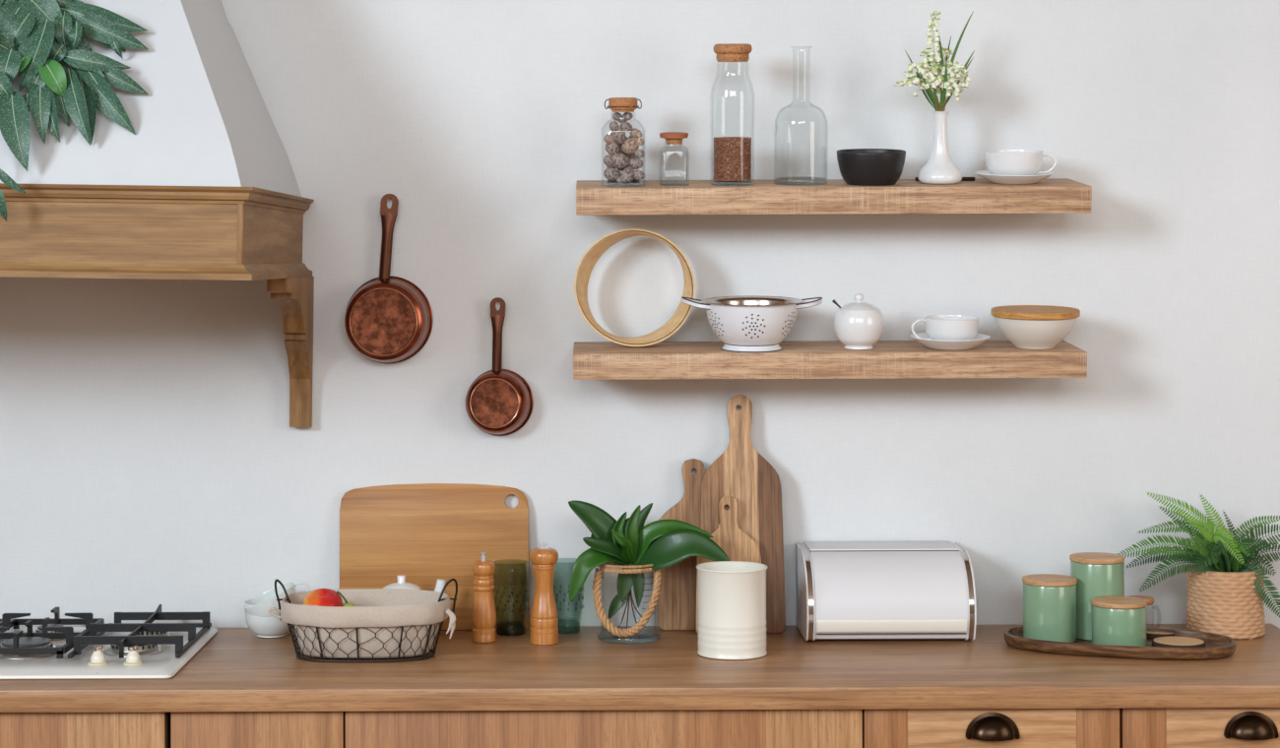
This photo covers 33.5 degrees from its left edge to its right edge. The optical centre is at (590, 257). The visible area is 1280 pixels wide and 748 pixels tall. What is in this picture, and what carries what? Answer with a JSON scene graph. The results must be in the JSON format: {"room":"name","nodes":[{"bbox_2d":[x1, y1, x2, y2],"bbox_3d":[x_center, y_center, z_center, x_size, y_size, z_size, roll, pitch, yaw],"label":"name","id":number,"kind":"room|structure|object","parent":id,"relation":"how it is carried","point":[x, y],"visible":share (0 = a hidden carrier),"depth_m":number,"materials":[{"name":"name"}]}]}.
{"room":"kitchen","nodes":[
{"label":"kitchen","id":0,"kind":"room"},
{"bbox_2d":[0,0,1279,628],"bbox_3d":[-0.001,-0.228,4.230,6.400,3.900,0.120,0,0,0],"label":"wall","id":1,"kind":"structure","parent":0,"point":[151,456],"depth_m":4.17,"materials":[{"name":"paint"}]},
{"bbox_2d":[0,0,314,427],"bbox_3d":[-1.009,-0.865,3.795,0.958,2.376,0.748,1,0,0],"label":"range hood","id":2,"kind":"object","parent":1,"relation":"attached to","point":[205,187],"visible":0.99,"depth_m":3.47,"materials":[{"name":"white paint"}]},
{"bbox_2d":[0,0,148,221],"bbox_3d":[-0.916,-0.256,3.476,0.374,0.396,0.207,0,0,0],"label":"plant","id":3,"kind":"object","parent":2,"relation":"hanging from","point":[32,32],"visible":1,"depth_m":3.48,"materials":[{"name":"green plant"}]},
{"bbox_2d":[344,193,433,364],"bbox_3d":[-0.396,0.041,4.133,0.172,0.333,0.075,0,0,0],"label":"copper pan","id":4,"kind":"object","parent":1,"relation":"hanging from","point":[388,319],"visible":1,"depth_m":4.10,"materials":[{"name":"metal"}]},
{"bbox_2d":[344,277,431,363],"bbox_3d":[-0.396,0.121,4.133,0.168,0.168,0.070,0,0,0],"label":"bowl","id":5,"kind":"object","parent":4,"relation":"attached to","point":[388,320],"depth_m":4.10,"materials":[{"name":"orange metal"}]},
{"bbox_2d":[465,297,533,436],"bbox_3d":[-0.178,0.213,4.137,0.132,0.272,0.067,0,0,0],"label":"copper pan","id":6,"kind":"object","parent":1,"relation":"hanging from","point":[499,402],"visible":1,"depth_m":4.11,"materials":[{"name":"metal"}]},
{"bbox_2d":[465,370,531,435],"bbox_3d":[-0.179,0.283,4.138,0.129,0.127,0.062,0,0,0],"label":"bowl","id":7,"kind":"object","parent":6,"relation":"attached to","point":[498,402],"depth_m":4.11,"materials":[{"name":"orange metal"}]},
{"bbox_2d":[573,339,1087,380],"bbox_3d":[0.447,0.195,4.069,0.959,0.063,0.199,0,0,0],"label":"wall shelf","id":8,"kind":"object","parent":1,"relation":"attached to","point":[811,359],"visible":1,"depth_m":3.97,"materials":[{"name":"brown wood"}]},
{"bbox_2d":[574,228,695,346],"bbox_3d":[0.084,0.057,4.096,0.230,0.225,0.076,0,0,0],"label":"hoop","id":9,"kind":"object","parent":8,"relation":"on","point":[680,315],"visible":0.97,"depth_m":4.07,"materials":[{"name":"brown wood"}]},
{"bbox_2d":[681,295,822,352],"bbox_3d":[0.305,0.125,4.021,0.218,0.104,0.192,0,0,40],"label":"colander","id":10,"kind":"object","parent":8,"relation":"on","point":[743,323],"visible":1,"depth_m":3.97,"materials":[{"name":"white metal"}]},
{"bbox_2d":[704,303,798,345],"bbox_3d":[0.305,0.122,4.024,0.181,0.080,0.181,0,4,0],"label":"bowl","id":11,"kind":"object","parent":10,"relation":"attached to","point":[735,324],"depth_m":3.96,"materials":[{"name":"white metal"}]},
{"bbox_2d":[832,293,884,349],"bbox_3d":[0.509,0.120,4.037,0.096,0.107,0.096,0,0,25],"label":"sugar bowl","id":12,"kind":"object","parent":8,"relation":"on","point":[858,325],"visible":1,"depth_m":4.00,"materials":[{"name":"white ceramic"}]},
{"bbox_2d":[910,332,990,350],"bbox_3d":[0.682,0.159,4.033,0.149,0.031,0.149,0,0,34],"label":"saucer","id":13,"kind":"object","parent":8,"relation":"on","point":[979,339],"visible":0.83,"depth_m":3.99,"materials":[{"name":"white ceramic"}]},
{"bbox_2d":[911,315,979,340],"bbox_3d":[0.680,0.138,4.034,0.112,0.058,0.103,0,0,33],"label":"teacup","id":14,"kind":"object","parent":13,"relation":"on","point":[937,327],"visible":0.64,"depth_m":4.00,"materials":[{"name":"white ceramic"}]},
{"bbox_2d":[990,305,1080,349],"bbox_3d":[0.842,0.132,4.030,0.165,0.082,0.165,0,0,30],"label":"lidded bowl","id":15,"kind":"object","parent":8,"relation":"on","point":[1027,327],"visible":1,"depth_m":3.98,"materials":[{"name":"white ceramic"}]},
{"bbox_2d":[576,178,1091,215],"bbox_3d":[0.454,-0.118,4.069,0.963,0.072,0.199,0,0,0],"label":"wall shelf","id":16,"kind":"object","parent":1,"relation":"attached to","point":[1049,195],"visible":1,"depth_m":3.97,"materials":[{"name":"brown wood"}]},
{"bbox_2d":[602,97,644,187],"bbox_3d":[0.061,-0.219,4.029,0.083,0.173,0.093,0,0,0],"label":"jar","id":17,"kind":"object","parent":16,"relation":"on","point":[616,104],"visible":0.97,"depth_m":4.00,"materials":[{"name":"clear glass"}]},
{"bbox_2d":[602,155,612,165],"bbox_3d":[0.035,-0.184,4.020,0.024,0.019,0.019,0,0,-9],"label":"speckled egg","id":18,"kind":"object","parent":17,"relation":"in","point":[608,160],"visible":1,"depth_m":4.01,"materials":[{"name":"beige food"}]},
{"bbox_2d":[603,133,614,142],"bbox_3d":[0.035,-0.225,4.019,0.022,0.017,0.017,0,0,24],"label":"speckled egg","id":19,"kind":"object","parent":17,"relation":"in","point":[608,138],"visible":1,"depth_m":4.01,"materials":[{"name":"beige food"}]},
{"bbox_2d":[603,167,619,180],"bbox_3d":[0.039,-0.159,4.021,0.029,0.026,0.024,0,0,13],"label":"speckled egg","id":20,"kind":"object","parent":17,"relation":"in","point":[609,173],"visible":1,"depth_m":4.01,"materials":[{"name":"beige food"}]},
{"bbox_2d":[605,140,619,155],"bbox_3d":[0.040,-0.207,4.021,0.027,0.030,0.025,0,0,-16],"label":"speckled egg","id":21,"kind":"object","parent":17,"relation":"in","point":[611,148],"visible":1,"depth_m":4.01,"materials":[{"name":"food"}]},
{"bbox_2d":[609,121,619,131],"bbox_3d":[0.044,-0.248,4.019,0.019,0.022,0.018,0,0,-13],"label":"speckled egg","id":22,"kind":"object","parent":17,"relation":"in","point":[613,125],"visible":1,"depth_m":4.01,"materials":[{"name":"food"}]},
{"bbox_2d":[611,112,622,121],"bbox_3d":[0.050,-0.268,4.035,0.021,0.016,0.016,0,0,19],"label":"speckled egg","id":23,"kind":"object","parent":17,"relation":"in","point":[615,116],"visible":1,"depth_m":4.03,"materials":[{"name":"food"}]},
{"bbox_2d":[612,128,625,143],"bbox_3d":[0.053,-0.231,4.021,0.025,0.031,0.024,0,0,-2],"label":"speckled egg","id":24,"kind":"object","parent":17,"relation":"in","point":[618,134],"visible":1,"depth_m":4.01,"materials":[{"name":"food"}]},
{"bbox_2d":[612,152,630,168],"bbox_3d":[0.055,-0.184,4.023,0.036,0.029,0.029,0,0,-30],"label":"speckled egg","id":25,"kind":"object","parent":17,"relation":"in","point":[619,160],"visible":1,"depth_m":4.01,"materials":[{"name":"beige food"}]},
{"bbox_2d":[618,116,627,123],"bbox_3d":[0.060,-0.263,4.035,0.018,0.014,0.014,0,0,-1],"label":"speckled egg","id":26,"kind":"object","parent":17,"relation":"in","point":[621,119],"visible":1,"depth_m":4.03,"materials":[{"name":"food"}]},
{"bbox_2d":[616,155,630,171],"bbox_3d":[0.061,-0.182,4.060,0.030,0.032,0.027,0,0,9],"label":"speckled egg","id":27,"kind":"object","parent":17,"relation":"in","point":[620,169],"visible":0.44,"depth_m":4.05,"materials":[{"name":"brown food"}]},
{"bbox_2d":[618,143,629,155],"bbox_3d":[0.063,-0.207,4.060,0.027,0.032,0.026,0,0,13],"label":"speckled egg","id":28,"kind":"object","parent":17,"relation":"in","point":[620,145],"visible":0.32,"depth_m":4.05,"materials":[{"name":"brown food"}]},
{"bbox_2d":[619,121,632,131],"bbox_3d":[0.067,-0.248,4.020,0.024,0.020,0.019,0,0,5],"label":"speckled egg","id":29,"kind":"object","parent":17,"relation":"in","point":[625,126],"visible":1,"depth_m":4.01,"materials":[{"name":"food"}]},
{"bbox_2d":[619,167,634,184],"bbox_3d":[0.068,-0.156,4.021,0.028,0.032,0.026,0,0,-20],"label":"speckled egg","id":30,"kind":"object","parent":17,"relation":"in","point":[626,175],"visible":1,"depth_m":4.01,"materials":[{"name":"beige food"}]},
{"bbox_2d":[622,112,633,120],"bbox_3d":[0.070,-0.269,4.035,0.020,0.016,0.016,0,0,-2],"label":"speckled egg","id":31,"kind":"object","parent":17,"relation":"in","point":[626,115],"visible":1,"depth_m":4.03,"materials":[{"name":"food"}]},
{"bbox_2d":[622,137,639,154],"bbox_3d":[0.076,-0.211,4.022,0.035,0.032,0.029,0,0,17],"label":"speckled egg","id":32,"kind":"object","parent":17,"relation":"in","point":[630,145],"visible":1,"depth_m":4.01,"materials":[{"name":"beige food"}]},
{"bbox_2d":[628,157,642,169],"bbox_3d":[0.086,-0.179,4.030,0.029,0.023,0.023,0,0,-4],"label":"speckled egg","id":33,"kind":"object","parent":17,"relation":"in","point":[635,162],"visible":1,"depth_m":4.02,"materials":[{"name":"beige food"}]},
{"bbox_2d":[629,128,641,137],"bbox_3d":[0.086,-0.236,4.030,0.024,0.020,0.019,0,0,-2],"label":"speckled egg","id":34,"kind":"object","parent":17,"relation":"in","point":[634,133],"visible":1,"depth_m":4.02,"materials":[{"name":"beige food"}]},
{"bbox_2d":[633,170,645,180],"bbox_3d":[0.091,-0.157,4.020,0.024,0.020,0.020,0,0,13],"label":"speckled egg","id":35,"kind":"object","parent":17,"relation":"in","point":[637,174],"visible":1,"depth_m":4.01,"materials":[{"name":"beige food"}]},
{"bbox_2d":[634,148,644,158],"bbox_3d":[0.092,-0.197,4.019,0.022,0.017,0.017,0,0,25],"label":"speckled egg","id":36,"kind":"object","parent":17,"relation":"in","point":[638,153],"visible":1,"depth_m":4.01,"materials":[{"name":"beige food"}]},
{"bbox_2d":[636,137,644,145],"bbox_3d":[0.092,-0.220,4.019,0.020,0.016,0.016,0,0,-5],"label":"speckled egg","id":37,"kind":"object","parent":17,"relation":"in","point":[640,141],"visible":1,"depth_m":4.01,"materials":[{"name":"beige food"}]},
{"bbox_2d":[659,131,688,186],"bbox_3d":[0.158,-0.188,4.035,0.055,0.103,0.065,0,0,0],"label":"spice jar","id":38,"kind":"object","parent":16,"relation":"on","point":[672,138],"visible":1,"depth_m":4.02,"materials":[{"name":"clear glass"}]},
{"bbox_2d":[710,43,754,185],"bbox_3d":[0.268,-0.271,4.033,0.083,0.274,0.106,0,0,-1],"label":"bottle","id":39,"kind":"object","parent":16,"relation":"on","point":[726,52],"visible":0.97,"depth_m":3.99,"materials":[{"name":"clear glass"}]},
{"bbox_2d":[712,136,751,181],"bbox_3d":[0.269,-0.188,4.040,0.073,0.088,0.080,0,0,0],"label":"grain","id":40,"kind":"object","parent":39,"relation":"in","point":[732,155],"visible":1,"depth_m":4.01,"materials":[{"name":"brown food"}]},
{"bbox_2d":[772,46,827,185],"bbox_3d":[0.399,-0.269,4.049,0.103,0.268,0.112,0,0,15],"label":"carafe","id":41,"kind":"object","parent":16,"relation":"on","point":[792,177],"visible":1,"depth_m":4.05,"materials":[{"name":"clear glass"}]},
{"bbox_2d":[836,148,905,186],"bbox_3d":[0.532,-0.173,4.033,0.131,0.075,0.130,0,0,29],"label":"bowl","id":42,"kind":"object","parent":16,"relation":"on","point":[858,166],"visible":1,"depth_m":3.99,"materials":[{"name":"black ceramic"}]},
{"bbox_2d":[917,111,961,184],"bbox_3d":[0.665,-0.210,4.054,0.084,0.141,0.083,0,0,25],"label":"flower vase","id":43,"kind":"object","parent":16,"relation":"on","point":[939,168],"visible":1,"depth_m":4.03,"materials":[{"name":"white ceramic"}]},
{"bbox_2d":[894,10,974,111],"bbox_3d":[0.651,-0.373,4.023,0.157,0.190,0.069,0,0,3],"label":"flower bouquet","id":44,"kind":"object","parent":43,"relation":"in","point":[942,76],"visible":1,"depth_m":4.01,"materials":[{"name":"plant"}]},
{"bbox_2d":[915,177,974,181],"bbox_3d":[0.686,-0.153,4.115,0.114,0.008,0.012,0,0,0],"label":"stick","id":45,"kind":"object","parent":16,"relation":"on","point":[963,178],"visible":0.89,"depth_m":4.11,"materials":[{"name":"black plant"}]},
{"bbox_2d":[974,170,1054,184],"bbox_3d":[0.806,-0.155,4.048,0.148,0.032,0.148,0,0,42],"label":"saucer","id":46,"kind":"object","parent":16,"relation":"on","point":[998,179],"visible":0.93,"depth_m":4.00,"materials":[{"name":"white ceramic"}]},
{"bbox_2d":[985,149,1057,175],"bbox_3d":[0.807,-0.177,4.042,0.109,0.063,0.115,0,0,-42],"label":"teacup","id":47,"kind":"object","parent":46,"relation":"on","point":[998,161],"visible":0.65,"depth_m":4.00,"materials":[{"name":"white ceramic"}]},
{"bbox_3d":[0.007,1.672,1.170,6.400,0.100,6.000,0,0,0],"label":"floor","id":48,"kind":"structure","parent":0,"visible":0},
{"bbox_2d":[0,711,170,747],"bbox_3d":[-1.156,1.196,3.878,0.878,0.860,0.576,0,0,0],"label":"base cabinet","id":49,"kind":"object","parent":48,"relation":"on","point":[17,730],"visible":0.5,"depth_m":3.59,"materials":[{"name":"brown wood"}]},
{"bbox_2d":[0,623,1279,712],"bbox_3d":[-0.131,0.742,3.869,2.932,0.038,0.602,0,0,0],"label":"countertop","id":50,"kind":"structure","parent":49,"relation":"on","point":[237,670],"depth_m":3.63,"materials":[{"name":"brown wood"}]},
{"bbox_2d":[0,604,217,680],"bbox_3d":[-1.021,0.698,3.889,0.600,0.055,0.472,0,0,0],"label":"gas hob","id":51,"kind":"object","parent":50,"relation":"in","point":[98,650],"visible":1,"depth_m":3.83,"materials":[{"name":"white ceramic"}]},
{"bbox_2d":[244,599,289,638],"bbox_3d":[-0.610,0.691,4.074,0.110,0.066,0.106,0,0,43],"label":"bowl","id":52,"kind":"object","parent":50,"relation":"on","point":[263,627],"visible":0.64,"depth_m":4.04,"materials":[{"name":"ceramic"}]},
{"bbox_2d":[243,581,309,617],"bbox_3d":[-0.612,0.663,4.069,0.108,0.082,0.106,0,0,33],"label":"teacup","id":53,"kind":"object","parent":52,"relation":"in","point":[266,601],"visible":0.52,"depth_m":4.04,"materials":[{"name":"ceramic"}]},
{"bbox_2d":[267,578,457,662],"bbox_3d":[-0.412,0.653,3.870,0.340,0.140,0.212,0,0,0],"label":"wire basket","id":54,"kind":"object","parent":50,"relation":"on","point":[383,623],"visible":0.99,"depth_m":3.80,"materials":[{"name":"beige fabric"}]},
{"bbox_2d":[302,588,342,606],"bbox_3d":[-0.487,0.637,3.863,0.074,0.071,0.073,0,0,0],"label":"apple","id":55,"kind":"object","parent":54,"relation":"on","point":[319,597],"visible":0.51,"depth_m":3.84,"materials":[{"name":"red food"}]},
{"bbox_2d":[336,591,355,606],"bbox_3d":[-0.443,0.639,3.870,0.051,0.067,0.051,0,0,0],"label":"pear","id":56,"kind":"object","parent":54,"relation":"in","point":[347,604],"visible":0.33,"depth_m":3.86,"materials":[{"name":"green food"}]},
{"bbox_2d":[383,575,446,593],"bbox_3d":[-0.359,0.665,4.063,0.141,0.116,0.103,0,0,34],"label":"teapot","id":57,"kind":"object","parent":50,"relation":"on","point":[402,584],"visible":0.14,"depth_m":4.06,"materials":[{"name":"white ceramic"}]},
{"bbox_2d":[339,483,529,630],"bbox_3d":[-0.304,0.582,4.148,0.370,0.284,0.046,0,0,0],"label":"chopping board","id":58,"kind":"object","parent":50,"relation":"on","point":[425,534],"visible":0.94,"depth_m":4.14,"materials":[{"name":"brown wood"}]},
{"bbox_2d":[471,552,496,642],"bbox_3d":[-0.202,0.638,4.008,0.047,0.168,0.047,0,0,-19],"label":"pepper mill","id":59,"kind":"object","parent":50,"relation":"on","point":[483,614],"visible":1,"depth_m":3.99,"materials":[{"name":"brown wood"}]},
{"bbox_2d":[493,559,528,636],"bbox_3d":[-0.153,0.653,4.086,0.070,0.138,0.070,0,0,0],"label":"tumbler","id":60,"kind":"object","parent":50,"relation":"on","point":[505,628],"visible":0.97,"depth_m":4.07,"materials":[{"name":"green glass"}]},
{"bbox_2d":[529,542,558,645],"bbox_3d":[-0.087,0.628,3.985,0.054,0.188,0.054,0,0,0],"label":"pepper mill","id":61,"kind":"object","parent":50,"relation":"on","point":[544,613],"visible":1,"depth_m":3.97,"materials":[{"name":"brown wood"}]},
{"bbox_2d":[554,562,583,635],"bbox_3d":[-0.047,0.652,4.100,0.069,0.139,0.068,0,0,0],"label":"tumbler","id":62,"kind":"object","parent":50,"relation":"on","point":[565,619],"visible":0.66,"depth_m":4.10,"materials":[{"name":"green glass"}]},
{"bbox_2d":[592,562,662,643],"bbox_3d":[0.069,0.648,4.025,0.130,0.147,0.126,0,0,0],"label":"glass jar","id":63,"kind":"object","parent":50,"relation":"on","point":[599,573],"visible":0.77,"depth_m":3.98,"materials":[{"name":"glass"}]},
{"bbox_2d":[568,500,729,629],"bbox_3d":[0.110,0.585,4.007,0.306,0.257,0.092,0,0,3],"label":"plant","id":64,"kind":"object","parent":63,"relation":"in","point":[623,542],"visible":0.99,"depth_m":4.00,"materials":[{"name":"green plant"}]},
{"bbox_2d":[657,458,703,631],"bbox_3d":[0.200,0.557,4.135,0.143,0.330,0.049,0,0,0],"label":"serving board","id":65,"kind":"object","parent":50,"relation":"on","point":[676,603],"visible":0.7,"depth_m":4.12,"materials":[{"name":"brown wood"}]},
{"bbox_2d":[696,495,761,634],"bbox_3d":[0.265,0.590,4.075,0.129,0.266,0.059,0,0,0],"label":"serving board","id":66,"kind":"object","parent":50,"relation":"on","point":[738,546],"visible":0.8,"depth_m":4.07,"materials":[{"name":"brown wood"}]},
{"bbox_2d":[696,561,767,660],"bbox_3d":[0.257,0.641,3.869,0.130,0.159,0.130,0,0,0],"label":"utensil canister","id":67,"kind":"object","parent":50,"relation":"on","point":[732,595],"visible":1,"depth_m":3.82,"materials":[{"name":"beige ceramic"}]},
{"bbox_2d":[700,394,785,634],"bbox_3d":[0.291,0.494,4.115,0.164,0.456,0.086,0,0,0],"label":"serving board","id":68,"kind":"object","parent":50,"relation":"on","point":[740,473],"visible":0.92,"depth_m":4.11,"materials":[{"name":"brown wood"}]},
{"bbox_2d":[795,540,976,641],"bbox_3d":[0.559,0.636,4.056,0.315,0.163,0.215,0,0,0],"label":"bin","id":69,"kind":"object","parent":50,"relation":"on","point":[892,590],"visible":1,"depth_m":3.97,"materials":[{"name":"white metal"}]},
{"bbox_2d":[1003,625,1236,660],"bbox_3d":[0.968,0.705,3.902,0.414,0.024,0.212,0,0,18],"label":"serving tray","id":70,"kind":"object","parent":50,"relation":"on","point":[1217,646],"visible":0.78,"depth_m":3.82,"materials":[{"name":"brown wood"}]},
{"bbox_2d":[1022,574,1077,642],"bbox_3d":[0.852,0.652,3.950,0.100,0.116,0.100,0,0,0],"label":"canister","id":71,"kind":"object","parent":70,"relation":"on","point":[1049,600],"visible":0.89,"depth_m":3.91,"materials":[{"name":"green ceramic"}]},
{"bbox_2d":[1069,552,1124,640],"bbox_3d":[0.949,0.634,3.983,0.100,0.152,0.100,0,0,0],"label":"canister","id":72,"kind":"object","parent":70,"relation":"on","point":[1097,574],"visible":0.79,"depth_m":3.94,"materials":[{"name":"green ceramic"}]},
{"bbox_2d":[1090,595,1147,646],"bbox_3d":[0.965,0.668,3.887,0.099,0.085,0.099,0,0,0],"label":"canister","id":73,"kind":"object","parent":70,"relation":"on","point":[1117,620],"visible":0.91,"depth_m":3.85,"materials":[{"name":"green ceramic"}]},
{"bbox_2d":[1129,595,1153,624],"bbox_3d":[1.032,0.673,3.988,0.055,0.074,0.051,0,0,-32],"label":"glass mug","id":74,"kind":"object","parent":70,"relation":"on","point":[1150,601],"visible":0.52,"depth_m":3.98,"materials":[{"name":"clear glass"}]},
{"bbox_2d":[1146,627,1174,639],"bbox_3d":[1.063,0.704,3.986,0.074,0.011,0.074,0,0,0],"label":"coaster","id":75,"kind":"object","parent":70,"relation":"on","point":[1149,635],"visible":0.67,"depth_m":3.96,"materials":[{"name":"brown wood"}]},
{"bbox_2d":[1152,637,1205,647],"bbox_3d":[1.072,0.704,3.880,0.093,0.011,0.093,0,0,0],"label":"coaster","id":76,"kind":"object","parent":70,"relation":"on","point":[1161,642],"visible":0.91,"depth_m":3.86,"materials":[{"name":"brown wood"}]},
{"bbox_2d":[1117,492,1279,639],"bbox_3d":[1.165,0.582,4.043,0.343,0.271,0.182,0,0,0],"label":"potted fern","id":77,"kind":"object","parent":50,"relation":"on","point":[1226,593],"visible":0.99,"depth_m":4.01,"materials":[{"name":"plant"}]},
{"bbox_2d":[1185,564,1265,639],"bbox_3d":[1.211,0.654,4.060,0.146,0.126,0.146,0,0,0],"label":"woven pot","id":78,"kind":"object","parent":77,"relation":"attached to","point":[1226,600],"depth_m":4.00,"materials":[{"name":"beige wicker"}]},
{"bbox_2d":[170,711,345,747],"bbox_3d":[-0.562,1.194,3.878,0.294,0.860,0.576,0,0,0],"label":"base cabinet","id":79,"kind":"object","parent":48,"relation":"on","point":[188,730],"visible":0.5,"depth_m":3.59,"materials":[{"name":"brown wood"}]},
{"bbox_2d":[345,709,862,747],"bbox_3d":[0.024,1.191,3.878,0.876,0.860,0.576,0,0,0],"label":"base cabinet","id":80,"kind":"object","parent":48,"relation":"on","point":[660,729],"visible":0.5,"depth_m":3.59,"materials":[{"name":"brown wood"}]},
{"bbox_2d":[862,708,1119,747],"bbox_3d":[0.679,1.189,3.864,0.434,0.860,0.605,0,0,0],"label":"drawer","id":81,"kind":"object","parent":48,"relation":"on","point":[906,728],"visible":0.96,"depth_m":3.59,"materials":[{"name":"brown wood"}]},
{"bbox_2d":[1119,707,1279,747],"bbox_3d":[1.116,1.187,3.864,0.434,0.860,0.605,0,0,0],"label":"drawer","id":82,"kind":"object","parent":48,"relation":"on","point":[1152,728],"visible":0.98,"depth_m":3.59,"materials":[{"name":"brown wood"}]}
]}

